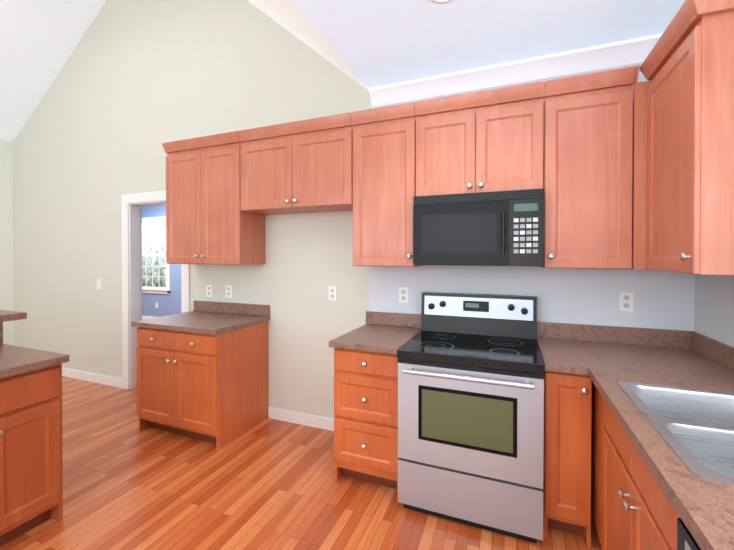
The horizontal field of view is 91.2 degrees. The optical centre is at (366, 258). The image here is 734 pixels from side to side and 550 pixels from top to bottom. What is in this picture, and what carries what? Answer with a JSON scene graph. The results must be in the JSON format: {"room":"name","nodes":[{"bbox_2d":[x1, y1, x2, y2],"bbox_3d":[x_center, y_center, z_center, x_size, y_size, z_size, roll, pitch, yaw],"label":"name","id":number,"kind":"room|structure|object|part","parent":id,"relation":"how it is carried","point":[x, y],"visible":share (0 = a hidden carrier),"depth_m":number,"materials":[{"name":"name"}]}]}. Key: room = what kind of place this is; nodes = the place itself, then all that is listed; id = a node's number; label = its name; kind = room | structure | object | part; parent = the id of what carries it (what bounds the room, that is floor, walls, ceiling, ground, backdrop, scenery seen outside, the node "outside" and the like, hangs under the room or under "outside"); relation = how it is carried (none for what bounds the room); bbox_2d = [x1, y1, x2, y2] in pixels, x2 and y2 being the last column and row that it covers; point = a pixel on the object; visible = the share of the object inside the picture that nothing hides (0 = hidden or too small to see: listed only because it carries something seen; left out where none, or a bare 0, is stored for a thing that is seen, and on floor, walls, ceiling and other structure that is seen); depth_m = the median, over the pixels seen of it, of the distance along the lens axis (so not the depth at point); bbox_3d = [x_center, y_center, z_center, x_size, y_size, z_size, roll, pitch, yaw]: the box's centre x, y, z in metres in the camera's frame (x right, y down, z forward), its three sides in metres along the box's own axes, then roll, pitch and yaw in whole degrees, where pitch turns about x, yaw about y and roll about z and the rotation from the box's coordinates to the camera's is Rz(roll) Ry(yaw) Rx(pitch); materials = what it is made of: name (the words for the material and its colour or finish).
{"room":"kitchen","nodes":[
{"label":"kitchen","id":0,"kind":"room"},
{"bbox_2d":[0,322,3,345],"bbox_3d":[-2.830,0.463,0.691,0.020,0.144,3.238,0,1,22],"label":"backsplash","id":1,"kind":"structure","parent":0,"relation":"attached to","point":[1,323],"depth_m":2.18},
{"bbox_2d":[0,140,13,345],"bbox_3d":[-5.950,-0.032,1.692,0.120,2.947,6.620,0,1,22],"label":"wall","id":2,"kind":"structure","parent":0,"point":[6,238],"depth_m":4.68,"materials":[{"name":"white paint"}]},
{"bbox_2d":[0,0,105,141],"bbox_3d":[-4.709,-2.457,1.237,2.747,2.084,6.500,0,1,22],"label":"ceiling","id":3,"kind":"structure","parent":0,"point":[40,40],"depth_m":4.04,"materials":[{"name":"white paint"}]},
{"bbox_2d":[142,204,180,316],"bbox_3d":[-3.347,0.021,7.511,7.440,2.740,0.120,0,1,22],"label":"wall","id":4,"kind":"structure","parent":0,"point":[169,304],"depth_m":7.91,"materials":[{"name":"blue paint"}]},
{"bbox_2d":[142,316,155,319],"bbox_3d":[-3.372,1.342,7.460,7.200,0.100,0.014,0,1,22],"label":"baseboard","id":5,"kind":"structure","parent":4,"relation":"attached to","point":[143,317],"depth_m":8.08,"materials":[{"name":"white"}]},
{"bbox_2d":[142,216,170,293],"bbox_3d":[-4.790,-0.083,7.997,1.110,1.690,0.050,0,1,22],"label":"room window","id":6,"kind":"structure","parent":4,"relation":"in","point":[155,273],"depth_m":7.99,"materials":[{"name":"white glass"}]},
{"bbox_2d":[0,376,600,549],"bbox_3d":[-3.564,1.485,2.482,10.950,0.100,10.100,0,1,22],"label":"floor","id":7,"kind":"structure","parent":0,"point":[269,484],"depth_m":2.16,"materials":[{"name":"brown wood"}]},
{"bbox_2d":[0,362,65,546],"bbox_3d":[-2.072,1.003,1.773,0.619,0.876,0.675,0,1,22],"label":"base cabinet","id":8,"kind":"object","parent":7,"relation":"on","point":[31,480],"depth_m":1.84,"materials":[{"name":"brown wood"}]},
{"bbox_2d":[0,344,68,377],"bbox_3d":[-2.536,0.555,0.581,0.648,0.038,3.250,0,1,22],"label":"countertop","id":9,"kind":"structure","parent":8,"relation":"on","point":[13,359],"depth_m":1.90,"materials":[{"name":"brown stone"}]},
{"bbox_2d":[136,321,268,450],"bbox_3d":[-1.406,0.992,3.091,0.860,0.875,0.650,0,1,22],"label":"base cabinet","id":10,"kind":"object","parent":7,"relation":"on","point":[210,388],"visible":1,"depth_m":2.84,"materials":[{"name":"brown wood"}]},
{"bbox_2d":[131,301,269,334],"bbox_3d":[-1.405,0.484,3.089,0.900,0.138,0.645,0,1,22],"label":"countertop","id":11,"kind":"structure","parent":10,"relation":"on","point":[209,317],"depth_m":3.11,"materials":[{"name":"laminate"}]},
{"bbox_2d":[334,348,398,497],"bbox_3d":[0.097,0.997,2.488,0.438,0.875,0.650,0,1,22],"label":"drawers","id":12,"kind":"object","parent":7,"relation":"on","point":[366,416],"visible":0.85,"depth_m":2.22,"materials":[{"name":"brown wood"}]},
{"bbox_2d":[329,311,420,353],"bbox_3d":[0.090,0.489,2.489,0.461,0.138,0.645,0,1,22],"label":"countertop","id":13,"kind":"structure","parent":12,"relation":"on","point":[386,332],"depth_m":2.51,"materials":[{"name":"laminate"}]},
{"bbox_2d":[397,292,544,543],"bbox_3d":[0.640,0.844,2.203,0.758,1.187,0.739,0,1,22],"label":"range","id":14,"kind":"object","parent":7,"relation":"on","point":[471,370],"visible":0.98,"depth_m":1.94,"materials":[{"name":"silver metal"}]},
{"bbox_2d":[543,370,591,547],"bbox_3d":[1.118,1.001,2.079,0.211,0.875,0.650,0,1,22],"label":"base cabinet","id":15,"kind":"object","parent":7,"relation":"on","point":[567,454],"visible":0.81,"depth_m":1.81,"materials":[{"name":"brown wood"}]},
{"bbox_2d":[583,374,600,543],"bbox_3d":[1.468,1.002,1.828,0.620,0.875,0.856,0,1,22],"label":"base cabinet","id":16,"kind":"object","parent":7,"relation":"on","point":[596,394],"depth_m":1.78,"materials":[{"name":"brown wood"}]},
{"bbox_2d":[601,430,664,549],"bbox_3d":[1.172,1.097,1.091,0.620,0.699,0.852,0,1,22],"label":"base cabinet","id":17,"kind":"object","parent":7,"relation":"on","point":[625,525],"depth_m":1.33,"materials":[{"name":"brown wood"}]},
{"bbox_2d":[677,518,700,549],"bbox_3d":[0.873,1.018,0.422,0.642,0.868,0.602,0,1,22],"label":"dishwasher","id":18,"kind":"object","parent":17,"relation":"in","point":[686,540],"depth_m":0.78,"materials":[{"name":"black plastic"}]},
{"bbox_2d":[597,374,733,541],"bbox_3d":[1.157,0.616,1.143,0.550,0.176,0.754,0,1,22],"label":"base cabinet","id":19,"kind":"object","parent":7,"relation":"on","point":[662,450],"depth_m":1.17,"materials":[{"name":"brown wood"}]},
{"bbox_2d":[537,338,733,389],"bbox_3d":[1.370,0.544,1.871,0.836,0.038,0.842,0,1,22],"label":"countertop","id":20,"kind":"structure","parent":19,"relation":"on","point":[567,355],"depth_m":1.84,"materials":[{"name":"brown stone"}]},
{"bbox_2d":[618,381,733,484],"bbox_3d":[1.172,0.616,1.120,0.504,0.176,0.724,0,1,22],"label":"sink","id":21,"kind":"object","parent":20,"relation":"in","point":[695,426],"depth_m":1.16,"materials":[{"name":"silver metal"}]},
{"bbox_2d":[657,466,733,549],"bbox_3d":[0.655,0.562,-0.168,0.646,0.038,2.074,0,1,22],"label":"countertop","id":22,"kind":"structure","parent":19,"relation":"on","point":[707,508],"depth_m":0.78,"materials":[{"name":"brown stone"}]},
{"bbox_2d":[13,0,694,418],"bbox_3d":[-1.350,-0.996,3.469,7.330,4.844,0.120,0,1,22],"label":"wall","id":23,"kind":"structure","parent":0,"point":[135,86],"depth_m":3.48,"materials":[{"name":"white paint"}]},
{"bbox_2d":[62,368,121,387],"bbox_3d":[-3.655,1.369,4.339,2.099,0.100,0.018,0,1,22],"label":"baseboard","id":24,"kind":"structure","parent":23,"relation":"attached to","point":[86,376],"depth_m":4.13,"materials":[{"name":"white"}]},
{"bbox_2d":[97,279,100,288],"bbox_3d":[-3.055,0.286,4.090,0.072,0.116,0.017,0,1,22],"label":"light switch","id":25,"kind":"object","parent":23,"relation":"attached to","point":[98,283],"visible":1,"depth_m":4.09,"materials":[{"name":"white plastic"}]},
{"bbox_2d":[121,191,189,389],"bbox_3d":[-2.196,0.362,3.822,0.983,2.122,0.161,0,1,22],"label":"door frame","id":26,"kind":"structure","parent":23,"relation":"attached to","point":[131,209],"depth_m":3.91,"materials":[{"name":"white wood"}]},
{"bbox_2d":[206,285,212,296],"bbox_3d":[-1.527,0.311,3.482,0.072,0.116,0.009,0,1,22],"label":"electrical outlet","id":27,"kind":"object","parent":23,"relation":"attached to","point":[209,290],"visible":1,"depth_m":3.48,"materials":[{"name":"white plastic"}]},
{"bbox_2d":[162,131,265,264],"bbox_3d":[-1.371,-0.493,3.219,0.840,1.077,0.362,0,1,22],"label":"upper cabinet","id":28,"kind":"object","parent":23,"relation":"attached to","point":[208,221],"visible":1,"depth_m":3.07,"materials":[{"name":"brown wood"}]},
{"bbox_2d":[226,285,231,297],"bbox_3d":[-1.304,0.307,3.392,0.072,0.116,0.009,0,1,22],"label":"electrical outlet","id":29,"kind":"object","parent":23,"relation":"attached to","point":[228,291],"visible":1,"depth_m":3.39,"materials":[{"name":"white plastic"}]},
{"bbox_2d":[237,113,352,214],"bbox_3d":[-0.516,-0.710,2.874,0.997,0.638,0.362,0,1,22],"label":"upper cabinet","id":30,"kind":"object","parent":23,"relation":"attached to","point":[301,166],"visible":1,"depth_m":2.72,"materials":[{"name":"brown wood"}]},
{"bbox_2d":[268,407,333,430],"bbox_3d":[-0.438,1.380,3.052,0.962,0.100,0.014,0,1,22],"label":"baseboard","id":31,"kind":"structure","parent":23,"relation":"attached to","point":[315,421],"depth_m":3.09,"materials":[{"name":"white"}]},
{"bbox_2d":[328,286,336,300],"bbox_3d":[-0.287,0.287,2.984,0.072,0.116,0.009,0,1,22],"label":"outlet","id":32,"kind":"object","parent":23,"relation":"attached to","point":[332,293],"visible":1,"depth_m":2.98,"materials":[{"name":"white plastic"}]},
{"bbox_2d":[350,102,425,266],"bbox_3d":[0.161,-0.488,2.605,0.455,1.077,0.362,0,1,22],"label":"upper cabinet","id":33,"kind":"object","parent":23,"relation":"attached to","point":[384,166],"visible":0.98,"depth_m":2.47,"materials":[{"name":"brown wood"}]},
{"bbox_2d":[399,287,407,302],"bbox_3d":[0.280,0.276,2.757,0.072,0.116,0.009,0,1,22],"label":"electrical outlet","id":34,"kind":"object","parent":23,"relation":"attached to","point":[403,294],"visible":1,"depth_m":2.75,"materials":[{"name":"white plastic"}]},
{"bbox_2d":[414,81,544,195],"bbox_3d":[0.731,-0.716,2.374,0.767,0.618,0.362,0,1,22],"label":"upper cabinet","id":35,"kind":"object","parent":23,"relation":"attached to","point":[491,140],"visible":0.92,"depth_m":2.22,"materials":[{"name":"brown wood"}]},
{"bbox_2d":[413,188,543,265],"bbox_3d":[0.713,-0.181,2.335,0.756,0.442,0.455,0,1,22],"label":"over-the-range microwave","id":36,"kind":"object","parent":35,"relation":"attached to","point":[500,228],"visible":1,"depth_m":2.16,"materials":[{"name":"black plastic"}]},
{"bbox_2d":[369,34,661,107],"bbox_3d":[0.920,-1.249,2.442,1.920,0.112,0.092,0,1,22],"label":"crown molding","id":37,"kind":"structure","parent":23,"relation":"attached to","point":[609,56],"depth_m":2.35,"materials":[{"name":"white"}]},
{"bbox_2d":[540,66,635,268],"bbox_3d":[1.290,-0.484,2.152,0.431,1.077,0.362,0,1,22],"label":"upper cabinet","id":38,"kind":"object","parent":23,"relation":"attached to","point":[588,150],"visible":0.96,"depth_m":2.02,"materials":[{"name":"brown wood"}]},
{"bbox_2d":[537,322,688,349],"bbox_3d":[1.513,0.472,2.256,0.815,0.100,0.020,0,1,22],"label":"backsplash","id":39,"kind":"structure","parent":23,"relation":"attached to","point":[639,336],"depth_m":2.23,"materials":[{"name":"brown stone"}]},
{"bbox_2d":[619,292,632,311],"bbox_3d":[1.605,0.266,2.225,0.072,0.116,0.009,0,1,22],"label":"outlet","id":40,"kind":"object","parent":23,"relation":"attached to","point":[625,301],"visible":1,"depth_m":2.22,"materials":[{"name":"white plastic"}]},
{"bbox_2d":[248,0,684,89],"bbox_3d":[-1.307,-2.385,-0.126,4.583,2.204,6.500,0,1,22],"label":"ceiling","id":41,"kind":"structure","parent":0,"point":[375,43],"depth_m":2.06,"materials":[{"name":"white paint"}]},
{"bbox_2d":[429,0,453,3],"bbox_3d":[0.373,-1.296,1.731,0.190,0.006,0.190,0,1,22],"label":"recessed light","id":42,"kind":"object","parent":41,"relation":"in","point":[440,1],"visible":1,"depth_m":1.80,"materials":[{"name":"white"}]},
{"bbox_2d":[694,274,733,346],"bbox_3d":[0.742,0.095,-0.991,0.120,2.740,6.620,0,1,22],"label":"wall","id":43,"kind":"structure","parent":0,"point":[714,308],"depth_m":1.89,"materials":[{"name":"white paint"}]},
{"bbox_2d":[632,0,733,274],"bbox_3d":[1.564,-0.480,1.737,0.382,1.077,0.929,0,1,22],"label":"upper cabinet","id":44,"kind":"object","parent":43,"relation":"attached to","point":[687,68],"depth_m":1.46,"materials":[{"name":"brown wood"}]},
{"bbox_3d":[1.467,-0.482,1.914,0.070,1.077,0.052,0,1,22],"label":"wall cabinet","id":45,"kind":"part","parent":44,"relation":"part of","materials":[{"name":"brown wood"}]},
{"bbox_2d":[689,331,733,369],"bbox_3d":[1.232,0.488,0.431,0.021,0.100,3.617,0,1,22],"label":"backsplash","id":46,"kind":"structure","parent":43,"relation":"attached to","point":[723,353],"depth_m":1.87,"materials":[{"name":"brown stone"}]}
]}

